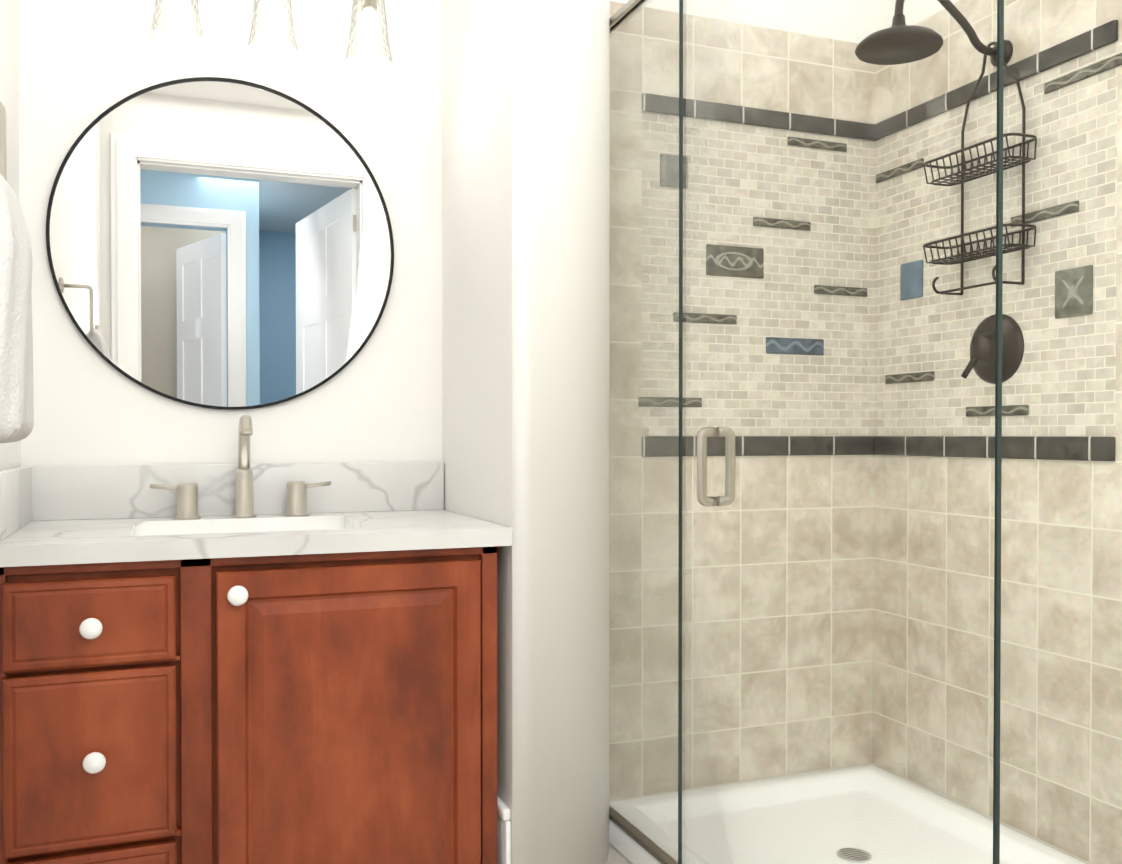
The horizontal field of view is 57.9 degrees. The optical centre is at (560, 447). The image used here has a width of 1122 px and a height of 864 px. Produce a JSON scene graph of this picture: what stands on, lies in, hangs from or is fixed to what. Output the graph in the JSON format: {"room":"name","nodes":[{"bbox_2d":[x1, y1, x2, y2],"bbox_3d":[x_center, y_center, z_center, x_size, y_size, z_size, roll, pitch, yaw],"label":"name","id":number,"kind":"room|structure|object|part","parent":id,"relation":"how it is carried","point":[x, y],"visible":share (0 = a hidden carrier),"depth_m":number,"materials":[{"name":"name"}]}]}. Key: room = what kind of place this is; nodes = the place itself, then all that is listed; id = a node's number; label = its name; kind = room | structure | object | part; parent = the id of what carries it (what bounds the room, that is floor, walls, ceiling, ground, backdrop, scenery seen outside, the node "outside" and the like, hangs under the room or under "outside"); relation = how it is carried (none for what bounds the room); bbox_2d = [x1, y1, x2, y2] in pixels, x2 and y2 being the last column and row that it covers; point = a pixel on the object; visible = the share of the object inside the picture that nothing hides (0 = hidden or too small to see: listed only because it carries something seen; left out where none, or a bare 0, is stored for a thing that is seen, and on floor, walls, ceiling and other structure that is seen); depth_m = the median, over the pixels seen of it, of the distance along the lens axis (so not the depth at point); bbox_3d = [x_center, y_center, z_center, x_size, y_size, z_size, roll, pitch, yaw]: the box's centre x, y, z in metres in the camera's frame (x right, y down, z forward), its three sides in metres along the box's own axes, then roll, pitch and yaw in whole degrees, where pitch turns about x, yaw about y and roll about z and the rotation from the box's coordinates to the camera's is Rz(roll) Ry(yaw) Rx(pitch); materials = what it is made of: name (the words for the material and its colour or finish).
{"room":"bathroom","nodes":[
{"label":"bathroom","id":0,"kind":"room"},
{"bbox_2d":[0,0,20,470],"bbox_3d":[-0.656,-0.351,0.682,0.140,2.800,3.240,0,1,-21],"label":"wall","id":1,"kind":"structure","parent":0,"point":[10,455],"depth_m":2.09,"materials":[{"name":"white paint"}]},
{"bbox_2d":[0,102,33,442],"bbox_3d":[-0.737,-0.247,1.268,0.136,0.488,0.280,0,1,-21],"label":"towel","id":2,"kind":"object","parent":1,"relation":"attached to","point":[16,376],"visible":1,"depth_m":1.22,"materials":[{"name":"white fabric"}]},
{"bbox_2d":[18,0,875,801],"bbox_3d":[-0.125,-0.375,2.703,2.540,2.800,0.144,0,1,-21],"label":"wall","id":3,"kind":"structure","parent":0,"point":[84,64],"depth_m":2.53,"materials":[{"name":"white paint"}]},
{"bbox_2d":[46,77,393,409],"bbox_3d":[-0.772,-0.472,2.367,0.770,0.770,0.014,0,1,-21],"label":"mirror","id":4,"kind":"object","parent":3,"relation":"attached to","point":[219,243],"visible":1,"depth_m":2.36,"materials":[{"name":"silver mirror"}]},
{"bbox_2d":[32,462,443,520],"bbox_3d":[-0.736,0.099,2.382,0.942,0.120,0.021,0,1,-21],"label":"backsplash","id":5,"kind":"structure","parent":3,"relation":"attached to","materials":[{"name":"stone"}]},
{"bbox_2d":[150,0,391,59],"bbox_3d":[-0.655,-1.068,2.319,0.531,0.345,0.176,0,1,-21],"label":"sconce","id":6,"kind":"object","parent":3,"relation":"attached to","point":[273,15],"visible":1,"depth_m":2.30,"materials":[{"name":"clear glass"}]},
{"bbox_3d":[-0.839,-0.974,2.214,0.112,0.160,0.112,0,1,-21],"label":"lamp shade","id":7,"kind":"part","parent":6,"relation":"part of","materials":[{"name":"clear glass"}]},
{"bbox_3d":[-0.839,-0.979,2.214,0.051,0.080,0.052,0,1,-21],"label":"bulb","id":8,"kind":"part","parent":6,"relation":"part of","materials":[{"name":"white"}]},
{"bbox_3d":[-0.650,-0.975,2.288,0.112,0.160,0.112,0,1,-21],"label":"lamp shade","id":9,"kind":"part","parent":6,"relation":"part of","materials":[{"name":"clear glass"}]},
{"bbox_3d":[-0.650,-0.980,2.288,0.051,0.080,0.052,0,1,-21],"label":"bulb","id":10,"kind":"part","parent":6,"relation":"part of","materials":[{"name":"white"}]},
{"bbox_2d":[361,0,376,11],"bbox_3d":[-0.448,-1.048,2.366,0.038,0.055,0.038,0,1,-21],"label":"socket","id":11,"kind":"object","parent":6,"relation":"attached to","point":[366,5],"depth_m":2.35,"materials":[{"name":"silver metal"}]},
{"bbox_3d":[-0.448,-0.976,2.367,0.112,0.160,0.112,0,1,-21],"label":"lamp shade","id":12,"kind":"part","parent":6,"relation":"part of","materials":[{"name":"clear glass"}]},
{"bbox_3d":[-0.448,-0.981,2.367,0.051,0.080,0.052,0,1,-21],"label":"bulb","id":13,"kind":"part","parent":6,"relation":"part of","materials":[{"name":"white"}]},
{"bbox_2d":[610,89,641,456],"bbox_3d":[0.140,-0.467,2.728,0.172,0.987,0.001,0,1,-21],"label":"tiled wall","id":14,"kind":"structure","parent":3,"relation":"attached to","point":[616,291],"depth_m":2.74,"materials":[{"name":"beige tile"}]},
{"bbox_2d":[610,1,874,123],"bbox_3d":[0.502,-1.079,2.863,0.950,0.235,0.001,0,1,-21],"label":"wall tile","id":15,"kind":"structure","parent":3,"relation":"attached to","point":[826,106],"depth_m":2.89,"materials":[{"name":"beige tile"}]},
{"bbox_2d":[642,436,874,456],"bbox_3d":[0.583,-0.003,2.903,0.778,0.056,0.012,0,1,-21],"label":"wall band","id":16,"kind":"object","parent":3,"relation":"attached to","point":[824,446],"depth_m":2.91,"materials":[{"name":"grey tile"}]},
{"bbox_2d":[642,111,874,435],"bbox_3d":[0.582,-0.473,2.902,0.778,0.883,0.001,0,1,-21],"label":"mosaic","id":17,"kind":"object","parent":3,"relation":"attached to","point":[847,325],"depth_m":2.91,"materials":[{"name":"tile"}]},
{"bbox_2d":[639,137,866,406],"bbox_3d":[0.563,-0.504,2.891,0.755,0.783,0.007,0,1,-21],"label":"decorative tile","id":18,"kind":"object","parent":17,"relation":"attached to","point":[758,259],"depth_m":2.88,"materials":[{"name":"grey tile"}]},
{"bbox_2d":[642,93,876,140],"bbox_3d":[0.583,-0.938,2.892,0.778,0.048,0.012,0,1,-21],"label":"wall band","id":19,"kind":"object","parent":3,"relation":"attached to","point":[847,127],"depth_m":2.89,"materials":[{"name":"grey tile"}]},
{"bbox_2d":[442,0,609,863],"bbox_3d":[-0.011,-0.371,2.379,0.404,2.800,0.549,0,1,-21],"label":"wall","id":20,"kind":"structure","parent":0,"point":[526,239],"depth_m":2.20,"materials":[{"name":"white paint"}]},
{"bbox_2d":[497,795,510,863],"bbox_3d":[-0.208,0.882,2.317,0.018,0.295,0.540,0,1,-21],"label":"baseboard","id":21,"kind":"structure","parent":20,"relation":"attached to","point":[503,842],"depth_m":2.08,"materials":[{"name":"white paint"}]},
{"bbox_2d":[606,843,631,863],"bbox_3d":[0.421,1.118,-0.865,4.700,0.100,7.300,0,1,-21],"label":"floor","id":22,"kind":"structure","parent":0,"point":[615,856],"depth_m":2.54,"materials":[{"name":"tile"}]},
{"bbox_2d":[0,415,511,863],"bbox_3d":[-0.635,0.480,2.128,0.942,1.103,0.575,0,1,-21],"label":"bathroom vanity","id":23,"kind":"object","parent":22,"relation":"on","point":[243,661],"visible":1,"depth_m":1.91,"materials":[{"name":"brown wood"}]},
{"bbox_3d":[-0.974,0.570,1.750,0.033,0.734,0.020,0,1,-21],"label":"frame","id":24,"kind":"part","parent":23,"relation":"part of","materials":[{"name":"brown wood"}]},
{"bbox_2d":[0,518,135,566],"bbox_3d":[-0.970,0.181,2.003,0.229,0.036,0.557,0,1,-21],"label":"countertop","id":25,"kind":"structure","parent":23,"relation":"on","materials":[{"name":"stone"}]},
{"bbox_3d":[-0.826,0.309,1.783,0.277,0.151,0.020,0,1,-21],"label":"drawer","id":26,"kind":"part","parent":23,"relation":"part of","materials":[{"name":"brown wood"}]},
{"bbox_3d":[-0.826,0.550,1.786,0.277,0.308,0.020,0,1,-21],"label":"drawer","id":27,"kind":"part","parent":23,"relation":"part of","materials":[{"name":"brown wood"}]},
{"bbox_3d":[-0.826,0.812,1.789,0.277,0.192,0.020,0,1,-21],"label":"drawer","id":28,"kind":"part","parent":23,"relation":"part of","materials":[{"name":"brown wood"}]},
{"bbox_3d":[-0.816,0.314,1.762,0.037,0.037,0.029,0,1,-21],"label":"knob","id":29,"kind":"part","parent":23,"relation":"part of","materials":[{"name":"white ceramic"}]},
{"bbox_3d":[-0.828,0.386,1.805,0.281,0.010,0.020,0,1,-21],"label":"frame","id":30,"kind":"part","parent":23,"relation":"part of","materials":[{"name":"brown wood"}]},
{"bbox_3d":[-0.813,0.548,1.766,0.037,0.037,0.029,0,1,-21],"label":"knob","id":31,"kind":"part","parent":23,"relation":"part of","materials":[{"name":"white"}]},
{"bbox_3d":[-0.828,0.706,1.809,0.281,0.010,0.020,0,1,-21],"label":"frame","id":32,"kind":"part","parent":23,"relation":"part of","materials":[{"name":"brown wood"}]},
{"bbox_3d":[-0.672,0.568,1.869,0.055,0.734,0.020,0,1,-21],"label":"frame","id":33,"kind":"part","parent":23,"relation":"part of","materials":[{"name":"brown wood"}]},
{"bbox_3d":[-0.590,0.270,1.850,0.037,0.037,0.029,0,1,-21],"label":"knob","id":34,"kind":"part","parent":23,"relation":"part of","materials":[{"name":"white ceramic"}]},
{"bbox_2d":[135,513,344,535],"bbox_3d":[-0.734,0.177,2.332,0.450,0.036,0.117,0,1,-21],"label":"sink","id":35,"kind":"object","parent":23,"relation":"on","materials":[{"name":"ceramic"}]},
{"bbox_2d":[150,483,200,519],"bbox_3d":[-0.861,0.120,2.267,0.108,0.080,0.058,0,1,-21],"label":"handle","id":36,"kind":"object","parent":35,"relation":"on","point":[187,493],"depth_m":2.26,"materials":[{"name":"silver metal"}]},
{"bbox_2d":[232,415,256,517],"bbox_3d":[-0.713,0.044,2.290,0.054,0.233,0.118,0,1,-21],"label":"faucet","id":37,"kind":"object","parent":35,"relation":"on","point":[243,475],"depth_m":2.30,"materials":[{"name":"silver metal"}]},
{"bbox_2d":[284,481,330,515],"bbox_3d":[-0.593,0.119,2.372,0.108,0.080,0.058,0,1,-21],"label":"handle","id":38,"kind":"object","parent":35,"relation":"on","point":[296,490],"depth_m":2.35,"materials":[{"name":"silver metal"}]},
{"bbox_3d":[-0.561,0.210,1.907,0.920,0.019,0.020,0,1,-21],"label":"frame","id":39,"kind":"part","parent":23,"relation":"part of","materials":[{"name":"brown wood"}]},
{"bbox_2d":[128,528,382,561],"bbox_3d":[-0.571,0.182,1.914,0.450,0.036,0.100,0,1,-21],"label":"countertop","id":40,"kind":"structure","parent":23,"relation":"on","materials":[{"name":"stone"}]},
{"bbox_3d":[-0.398,0.569,1.954,0.502,0.681,0.020,0,1,-21],"label":"door","id":41,"kind":"part","parent":23,"relation":"part of","materials":[{"name":"brown wood"}]},
{"bbox_2d":[339,510,511,550],"bbox_3d":[-0.322,0.178,2.257,0.263,0.036,0.557,0,1,-21],"label":"countertop","id":42,"kind":"structure","parent":23,"relation":"on","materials":[{"name":"stone"}]},
{"bbox_3d":[-0.148,0.566,2.074,0.033,0.734,0.020,0,1,-21],"label":"frame","id":43,"kind":"part","parent":23,"relation":"part of","materials":[{"name":"brown wood"}]},
{"bbox_2d":[609,0,1121,863],"bbox_3d":[0.816,-0.026,2.050,0.956,2.118,1.762,0,1,-21],"label":"shower enclosure","id":44,"kind":"object","parent":22,"relation":"on","point":[867,814],"visible":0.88,"depth_m":2.34,"materials":[{"name":"clear glass"}]},
{"bbox_3d":[0.419,0.958,1.886,0.028,0.014,1.722,0,1,-21],"label":"sill","id":45,"kind":"part","parent":44,"relation":"part of","materials":[{"name":"silver metal"}]},
{"bbox_3d":[0.347,0.040,2.127,0.040,0.166,0.021,0,1,-21],"label":"handle","id":46,"kind":"part","parent":44,"relation":"part of","materials":[{"name":"silver metal"}]},
{"bbox_3d":[0.436,-0.056,1.832,0.008,2.018,0.922,0,1,-21],"label":"glass door","id":47,"kind":"part","parent":44,"relation":"part of","materials":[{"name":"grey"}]},
{"bbox_2d":[873,0,1121,863],"bbox_3d":[1.601,-0.361,1.567,0.154,2.800,3.240,0,1,-21],"label":"wall","id":48,"kind":"structure","parent":0,"point":[1053,713],"depth_m":2.56,"materials":[{"name":"beige tile"}]},
{"bbox_2d":[874,436,1114,460],"bbox_3d":[1.090,0.000,2.655,0.012,0.056,0.821,0,1,-21],"label":"wall band","id":49,"kind":"object","parent":48,"relation":"attached to","point":[1022,453],"depth_m":2.56,"materials":[{"name":"grey tile"}]},
{"bbox_2d":[874,41,1117,436],"bbox_3d":[1.091,-0.470,2.657,0.001,0.883,0.835,0,1,-21],"label":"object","id":50,"kind":"structure","parent":48,"relation":"attached to","point":[954,392],"depth_m":2.55,"materials":[{"name":"tile"}]},
{"bbox_2d":[961,314,1023,383],"bbox_3d":[1.087,-0.252,2.585,0.065,0.180,0.180,0,1,-21],"label":"shower valve","id":51,"kind":"object","parent":50,"relation":"attached to","point":[1018,350],"depth_m":2.56,"materials":[{"name":"brown metal"}]},
{"bbox_3d":[1.058,-0.217,2.604,0.026,0.080,0.068,0,1,-21],"label":"lever","id":52,"kind":"part","parent":51,"relation":"part of","materials":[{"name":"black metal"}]},
{"bbox_2d":[876,53,1121,416],"bbox_3d":[1.095,-0.480,2.642,0.007,0.800,0.838,0,1,-21],"label":"accent tiles","id":53,"kind":"structure","parent":50,"relation":"attached to","point":[1080,286],"depth_m":2.42,"materials":[{"name":"grey tile"}]},
{"bbox_2d":[875,20,1117,139],"bbox_3d":[1.090,-0.935,2.643,0.012,0.048,0.821,0,1,-21],"label":"wall band","id":54,"kind":"object","parent":48,"relation":"attached to","point":[1096,39],"depth_m":2.54,"materials":[{"name":"grey tile"}]},
{"bbox_2d":[875,0,1117,123],"bbox_3d":[1.091,-1.077,2.650,0.001,0.235,0.835,0,1,-21],"label":"wall tiles","id":55,"kind":"structure","parent":48,"relation":"attached to","point":[985,10],"depth_m":2.66,"materials":[{"name":"beige tile"}]},
{"bbox_2d":[855,0,1012,66],"bbox_3d":[0.922,-1.052,2.495,0.429,0.180,0.204,0,1,-21],"label":"shower head","id":56,"kind":"object","parent":55,"relation":"attached to","point":[908,36],"depth_m":2.45},
{"bbox_3d":[0.957,-1.065,2.509,0.320,0.154,0.020,0,1,-21],"label":"arm","id":57,"kind":"part","parent":56,"relation":"part of"},
{"bbox_2d":[923,41,1036,295],"bbox_3d":[1.056,-0.712,2.570,0.102,0.623,0.312,0,1,-21],"label":"shower caddy","id":58,"kind":"object","parent":56,"relation":"hanging from","point":[954,259],"depth_m":2.55,"materials":[{"name":"black metal"}]},
{"bbox_2d":[932,266,1023,295],"bbox_3d":[1.054,-0.423,2.573,0.098,0.045,0.212,0,1,-21],"label":"hooks","id":59,"kind":"object","parent":58,"relation":"on","point":[962,288],"depth_m":2.58,"materials":[{"name":"black metal"}]},
{"bbox_2d":[1115,0,1121,461],"bbox_3d":[1.414,-0.574,1.832,0.001,1.222,0.935,0,1,-21],"label":"tiled wall","id":60,"kind":"structure","parent":48,"relation":"attached to","point":[1118,439],"depth_m":2.26,"materials":[{"name":"beige tile"}]}
]}

